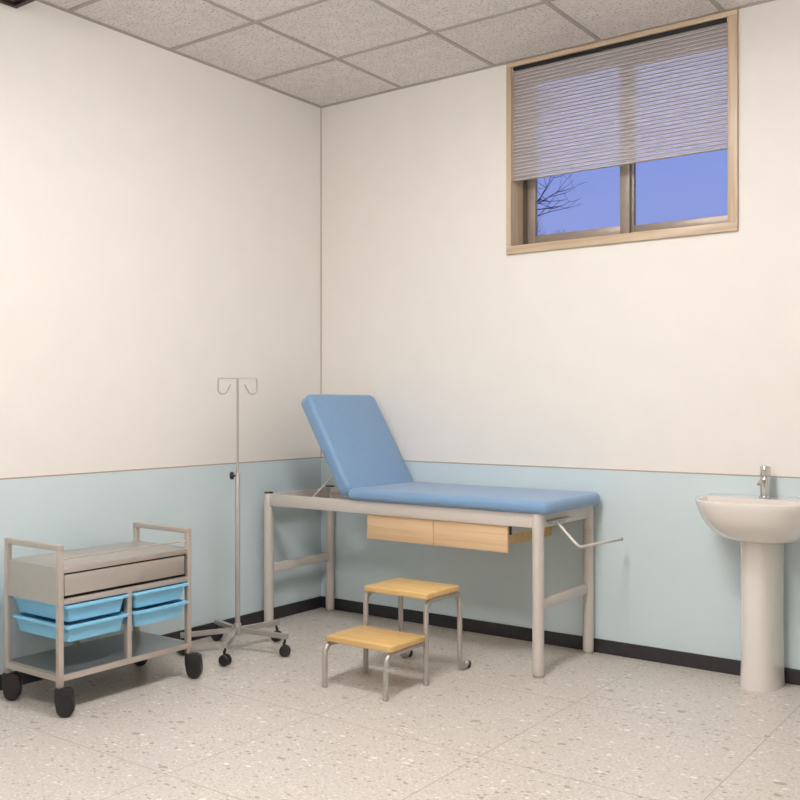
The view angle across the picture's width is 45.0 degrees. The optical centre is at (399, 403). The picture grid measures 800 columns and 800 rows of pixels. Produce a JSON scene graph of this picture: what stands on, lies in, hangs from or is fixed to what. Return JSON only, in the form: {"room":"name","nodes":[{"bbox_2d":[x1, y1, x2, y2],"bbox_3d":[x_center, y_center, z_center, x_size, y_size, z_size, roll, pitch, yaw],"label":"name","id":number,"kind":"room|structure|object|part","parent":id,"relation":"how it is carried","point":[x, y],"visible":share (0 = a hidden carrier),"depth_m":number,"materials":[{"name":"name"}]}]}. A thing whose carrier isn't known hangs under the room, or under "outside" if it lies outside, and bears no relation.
{"room":"examination room","nodes":[
{"label":"examination room","id":0,"kind":"room"},
{"bbox_2d":[0,1,320,477],"bbox_3d":[-2.323,-0.281,3.440,0.200,3.000,6.400,0,0,36],"label":"wall","id":1,"kind":"structure","parent":0,"point":[160,208],"depth_m":4.74,"materials":[{"name":"beige paint"}]},
{"bbox_2d":[0,458,320,673],"bbox_3d":[-2.241,0.771,3.380,0.004,0.896,6.000,0,0,36],"label":"wainscot panel","id":2,"kind":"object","parent":1,"relation":"attached to","point":[80,511],"depth_m":4.98,"materials":[{"name":"blue paint"}]},
{"bbox_2d":[0,596,320,690],"bbox_3d":[-2.236,1.185,3.376,0.008,0.068,5.992,0,0,36],"label":"baseboard","id":3,"kind":"structure","parent":1,"relation":"attached to","point":[282,611],"depth_m":5.32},
{"bbox_2d":[0,457,320,479],"bbox_3d":[-2.240,0.320,3.379,0.005,0.006,6.000,0,0,36],"label":"trim","id":4,"kind":"structure","parent":1,"relation":"attached to","point":[310,457],"depth_m":4.73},
{"bbox_2d":[36,0,774,107],"bbox_3d":[-0.303,-1.778,1.966,4.800,0.005,6.000,0,0,36],"label":"trim","id":5,"kind":"structure","parent":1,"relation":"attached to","point":[41,1],"depth_m":4.88,"materials":[{"name":"paint"}]},
{"bbox_2d":[67,0,723,87],"bbox_3d":[-0.303,-1.779,1.966,4.800,0.004,6.000,0,0,36],"label":"grid","id":6,"kind":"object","parent":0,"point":[715,3],"depth_m":4.58,"materials":[{"name":"paint"}]},
{"bbox_2d":[0,607,799,799],"bbox_3d":[-0.303,1.294,1.966,5.200,0.150,6.400,0,0,36],"label":"floor","id":7,"kind":"structure","parent":0,"point":[263,724],"depth_m":3.64,"materials":[{"name":"tile"}]},
{"bbox_2d":[2,522,202,717],"bbox_3d":[-1.255,0.885,4.134,0.440,0.666,0.728,0,0,36],"label":"trolley","id":8,"kind":"object","parent":7,"relation":"on","point":[60,578],"visible":1,"depth_m":3.98,"materials":[{"name":"beige metal"}]},
{"bbox_3d":[-1.470,0.830,3.875,0.376,0.555,0.022,0,0,36],"label":"frame","id":9,"kind":"part","parent":8,"relation":"part of","materials":[{"name":"beige metal"}]},
{"bbox_2d":[12,612,128,641],"bbox_3d":[-1.368,0.903,4.003,0.392,0.068,0.299,0,0,36],"label":"tray","id":10,"kind":"object","parent":8,"relation":"in","point":[30,623],"visible":0.76,"depth_m":3.92,"materials":[{"name":"blue plastic"}]},
{"bbox_2d":[12,594,128,621],"bbox_3d":[-1.368,0.824,4.003,0.392,0.068,0.299,0,0,36],"label":"tray","id":11,"kind":"object","parent":8,"relation":"in","point":[110,604],"visible":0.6,"depth_m":3.90,"materials":[{"name":"blue plastic"}]},
{"bbox_3d":[-1.284,0.712,4.142,0.347,0.146,0.668,0,0,36],"label":"panel","id":12,"kind":"part","parent":8,"relation":"part of","materials":[{"name":"beige metal"}]},
{"bbox_3d":[-1.278,0.923,4.138,0.376,0.319,0.674,0,0,36],"label":"rail","id":13,"kind":"part","parent":8,"relation":"part of","materials":[{"name":"beige metal"}]},
{"bbox_2d":[12,631,187,674],"bbox_3d":[-1.278,1.058,4.138,0.374,0.002,0.630,0,0,36],"label":"shelf","id":14,"kind":"object","parent":8,"relation":"attached to","point":[85,658],"depth_m":4.09,"materials":[{"name":"metal"}]},
{"bbox_3d":[-1.139,0.711,4.032,0.016,0.082,0.610,0,0,36],"label":"drawer","id":15,"kind":"part","parent":8,"relation":"part of","materials":[{"name":"beige metal"}]},
{"bbox_3d":[-1.135,0.607,4.034,0.007,0.007,0.630,0,0,36],"label":"guard rod","id":16,"kind":"part","parent":8,"relation":"part of","materials":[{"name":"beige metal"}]},
{"bbox_2d":[120,599,188,626],"bbox_3d":[-1.177,0.903,4.265,0.392,0.068,0.299,0,0,36],"label":"tray","id":17,"kind":"object","parent":8,"relation":"in","point":[144,615],"visible":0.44,"depth_m":4.17,"materials":[{"name":"blue plastic"}]},
{"bbox_2d":[122,582,188,607],"bbox_3d":[-1.177,0.824,4.265,0.392,0.068,0.299,0,0,36],"label":"tray","id":18,"kind":"object","parent":8,"relation":"in","point":[151,596],"visible":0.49,"depth_m":4.15,"materials":[{"name":"blue plastic"}]},
{"bbox_3d":[-1.086,0.830,4.401,0.376,0.555,0.022,0,0,36],"label":"frame","id":19,"kind":"part","parent":8,"relation":"part of","materials":[{"name":"beige metal"}]},
{"bbox_2d":[177,378,290,666],"bbox_3d":[-0.784,0.544,4.776,0.559,1.348,0.533,0,0,36],"label":"stand","id":20,"kind":"object","parent":7,"relation":"on","point":[236,629],"visible":0.91,"depth_m":4.75,"materials":[{"name":"grey metal"}]},
{"bbox_3d":[-0.939,1.117,4.724,0.264,0.034,0.022,0,0,-15],"label":"arm","id":21,"kind":"part","parent":20,"relation":"part of","materials":[{"name":"grey metal"}]},
{"bbox_3d":[-0.878,1.117,4.881,0.022,0.034,0.264,0,0,-33],"label":"arm","id":22,"kind":"part","parent":20,"relation":"part of","materials":[{"name":"grey metal"}]},
{"bbox_3d":[-0.808,1.117,4.618,0.022,0.034,0.264,0,0,3],"label":"arm","id":23,"kind":"part","parent":20,"relation":"part of","materials":[{"name":"grey metal"}]},
{"bbox_3d":[-0.823,0.353,4.761,0.027,0.037,0.039,0,0,0],"label":"clamp knob","id":24,"kind":"part","parent":20,"relation":"part of","materials":[{"name":"black plastic"}]},
{"bbox_3d":[-0.709,1.117,4.872,0.022,0.034,0.264,0,0,39],"label":"arm","id":25,"kind":"part","parent":20,"relation":"part of","materials":[{"name":"grey metal"}]},
{"bbox_3d":[-0.666,1.117,4.709,0.264,0.034,0.022,0,0,21],"label":"arm","id":26,"kind":"part","parent":20,"relation":"part of","materials":[{"name":"grey metal"}]},
{"bbox_2d":[322,578,470,701],"bbox_3d":[0.000,1.019,4.312,0.371,0.400,0.650,0,0,36],"label":"step stool","id":27,"kind":"object","parent":7,"relation":"on","point":[364,636],"visible":1,"depth_m":4.19,"materials":[{"name":"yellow wood"}]},
{"bbox_3d":[-0.248,1.115,4.265,0.024,0.183,0.278,0,0,36],"label":"leg frame","id":28,"kind":"part","parent":27,"relation":"part of","materials":[{"name":"grey metal"}]},
{"bbox_3d":[-0.058,1.030,4.520,0.024,0.372,0.354,0,0,36],"label":"leg frame","id":29,"kind":"part","parent":27,"relation":"part of","materials":[{"name":"grey metal"}]},
{"bbox_3d":[0.017,1.115,4.072,0.024,0.183,0.278,0,0,36],"label":"leg frame","id":30,"kind":"part","parent":27,"relation":"part of","materials":[{"name":"grey metal"}]},
{"bbox_3d":[0.211,1.030,4.324,0.024,0.372,0.354,0,0,36],"label":"leg frame","id":31,"kind":"part","parent":27,"relation":"part of","materials":[{"name":"grey metal"}]},
{"bbox_2d":[264,394,622,677],"bbox_3d":[0.171,0.584,4.957,1.887,1.271,0.585,0,0,36],"label":"couch","id":32,"kind":"object","parent":7,"relation":"on","point":[369,471],"visible":0.98,"depth_m":4.79,"materials":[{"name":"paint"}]},
{"bbox_3d":[-0.719,0.849,5.293,0.053,0.720,0.053,0,0,36],"label":"leg","id":33,"kind":"part","parent":32,"relation":"part of","materials":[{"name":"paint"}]},
{"bbox_3d":[-0.413,0.849,5.712,0.053,0.720,0.053,0,0,36],"label":"leg","id":34,"kind":"part","parent":32,"relation":"part of","materials":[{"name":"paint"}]},
{"bbox_2d":[301,394,412,496],"bbox_3d":[-0.225,0.214,5.243,0.350,0.532,0.580,0,0,36],"label":"backrest cushion","id":35,"kind":"object","parent":32,"relation":"on","point":[358,447],"depth_m":5.15,"materials":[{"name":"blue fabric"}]},
{"bbox_3d":[0.001,0.617,4.772,0.402,0.125,0.018,0,0,36],"label":"drawer","id":36,"kind":"part","parent":32,"relation":"part of","materials":[{"name":"brown wood"}]},
{"bbox_3d":[0.102,0.523,5.015,1.684,0.064,0.550,0,0,36],"label":"frame","id":37,"kind":"part","parent":32,"relation":"part of","materials":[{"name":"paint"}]},
{"bbox_3d":[0.330,0.617,4.532,0.408,0.125,0.018,0,0,36],"label":"drawer","id":38,"kind":"part","parent":32,"relation":"part of","materials":[{"name":"brown wood"}]},
{"bbox_2d":[348,482,599,514],"bbox_3d":[0.354,0.459,4.820,1.155,0.063,0.580,0,0,36],"label":"seat cushion","id":39,"kind":"object","parent":32,"relation":"on","point":[437,497],"depth_m":4.62,"materials":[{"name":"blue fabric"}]},
{"bbox_3d":[0.618,0.849,4.319,0.053,0.720,0.053,0,0,36],"label":"leg","id":40,"kind":"part","parent":32,"relation":"part of","materials":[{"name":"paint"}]},
{"bbox_3d":[0.885,0.584,4.416,0.417,0.123,0.165,0,0,-23],"label":"crank handle","id":41,"kind":"part","parent":32,"relation":"part of","materials":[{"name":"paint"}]},
{"bbox_3d":[0.923,0.849,4.737,0.053,0.720,0.053,0,0,36],"label":"leg","id":42,"kind":"part","parent":32,"relation":"part of","materials":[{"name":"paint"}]},
{"bbox_2d":[695,466,799,692],"bbox_3d":[1.514,0.745,4.102,0.532,0.948,0.395,0,0,36],"label":"washbasin","id":43,"kind":"object","parent":7,"relation":"on","point":[762,524],"visible":1,"depth_m":4.09,"materials":[{"name":"white ceramic"}]},
{"bbox_2d":[695,493,799,543],"bbox_3d":[1.514,0.499,4.102,0.532,0.184,0.395,0,0,36],"label":"basin","id":44,"kind":"object","parent":43,"relation":"in","point":[764,518],"depth_m":3.99,"materials":[{"name":"white ceramic"}]},
{"bbox_2d":[757,466,771,497],"bbox_3d":[1.569,0.339,4.181,0.052,0.136,0.127,0,0,36],"label":"tap","id":45,"kind":"object","parent":43,"relation":"on","point":[765,471],"depth_m":4.19,"materials":[{"name":"silver metal"}]},
{"bbox_2d":[44,0,761,105],"bbox_3d":[-0.303,-1.841,1.966,5.200,0.120,6.400,0,0,36],"label":"ceiling","id":46,"kind":"structure","parent":0,"point":[338,28],"depth_m":4.61,"materials":[{"name":"tile"}]},
{"bbox_2d":[0,0,35,8],"bbox_3d":[-1.653,-1.742,3.797,0.458,0.067,0.608,0,0,36],"label":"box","id":47,"kind":"object","parent":46,"relation":"attached to","point":[16,4],"visible":1,"depth_m":4.13,"materials":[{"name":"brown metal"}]},
{"bbox_2d":[322,0,799,476],"bbox_3d":[1.524,-0.281,4.471,4.800,3.000,0.200,0,0,36],"label":"wall","id":48,"kind":"structure","parent":0,"point":[676,354],"depth_m":4.92,"materials":[{"name":"beige paint"}]},
{"bbox_2d":[321,108,321,456],"bbox_3d":[-0.474,-0.732,5.802,0.004,2.098,0.004,0,0,36],"label":"trim","id":49,"kind":"structure","parent":48,"relation":"attached to","point":[321,108],"depth_m":5.80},
{"bbox_2d":[321,458,799,669],"bbox_3d":[1.465,0.771,4.388,4.796,0.896,0.004,0,0,36],"label":"wainscot panel","id":50,"kind":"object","parent":48,"relation":"attached to","point":[672,582],"depth_m":4.70,"materials":[{"name":"blue paint"}]},
{"bbox_2d":[321,596,799,685],"bbox_3d":[1.463,1.185,4.381,4.784,0.068,0.008,0,0,36],"label":"baseboard","id":51,"kind":"structure","parent":48,"relation":"attached to","point":[666,656],"depth_m":4.83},
{"bbox_2d":[321,457,799,478],"bbox_3d":[1.465,0.320,4.387,4.795,0.006,0.005,0,0,36],"label":"trim","id":52,"kind":"structure","parent":48,"relation":"attached to","point":[321,457],"depth_m":4.72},
{"bbox_2d":[506,9,737,254],"bbox_3d":[1.094,-1.276,4.769,1.189,0.995,0.206,0,0,36],"label":"window","id":53,"kind":"structure","parent":48,"relation":"in","point":[521,196],"depth_m":4.80,"materials":[{"name":"brown wood"}]},
{"bbox_3d":[0.910,-1.288,4.959,0.572,0.893,0.026,0,0,36],"label":"sash","id":54,"kind":"part","parent":53,"relation":"part of","materials":[{"name":"brown metal"}]},
{"bbox_2d":[512,17,727,181],"bbox_3d":[1.046,-1.458,4.721,1.115,0.593,0.040,0,0,36],"label":"window blind","id":55,"kind":"object","parent":53,"relation":"attached to","point":[715,23],"visible":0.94,"depth_m":4.68,"materials":[{"name":"white fabric"}]},
{"bbox_3d":[1.042,-1.165,4.718,1.106,0.008,0.020,0,0,36],"label":"rail","id":56,"kind":"part","parent":55,"relation":"part of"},
{"bbox_3d":[1.352,-1.288,4.674,0.544,0.893,0.026,0,0,36],"label":"sash","id":57,"kind":"part","parent":53,"relation":"part of","materials":[{"name":"brown metal"}]},
{"label":"outside","id":58,"kind":"structure","parent":0,"visible":0},
{"bbox_3d":[20.225,1.319,34.182,80.000,0.200,69.750,0,0,36],"label":"ground","id":59,"kind":"structure","parent":58,"visible":0},
{"bbox_2d":[537,207,564,234],"bbox_3d":[2.642,-1.205,18.006,1.564,4.852,1.429,0,0,-15],"label":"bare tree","id":60,"kind":"object","parent":59,"relation":"on","point":[544,207],"visible":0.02,"depth_m":17.97,"materials":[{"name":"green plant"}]},
{"bbox_2d":[537,78,584,216],"bbox_3d":[0.540,-2.001,12.304,3.654,6.460,4.684,0,0,10],"label":"bare tree","id":61,"kind":"object","parent":59,"relation":"on","point":[546,187],"visible":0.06,"depth_m":13.11,"materials":[{"name":"brown plant"}]}
]}

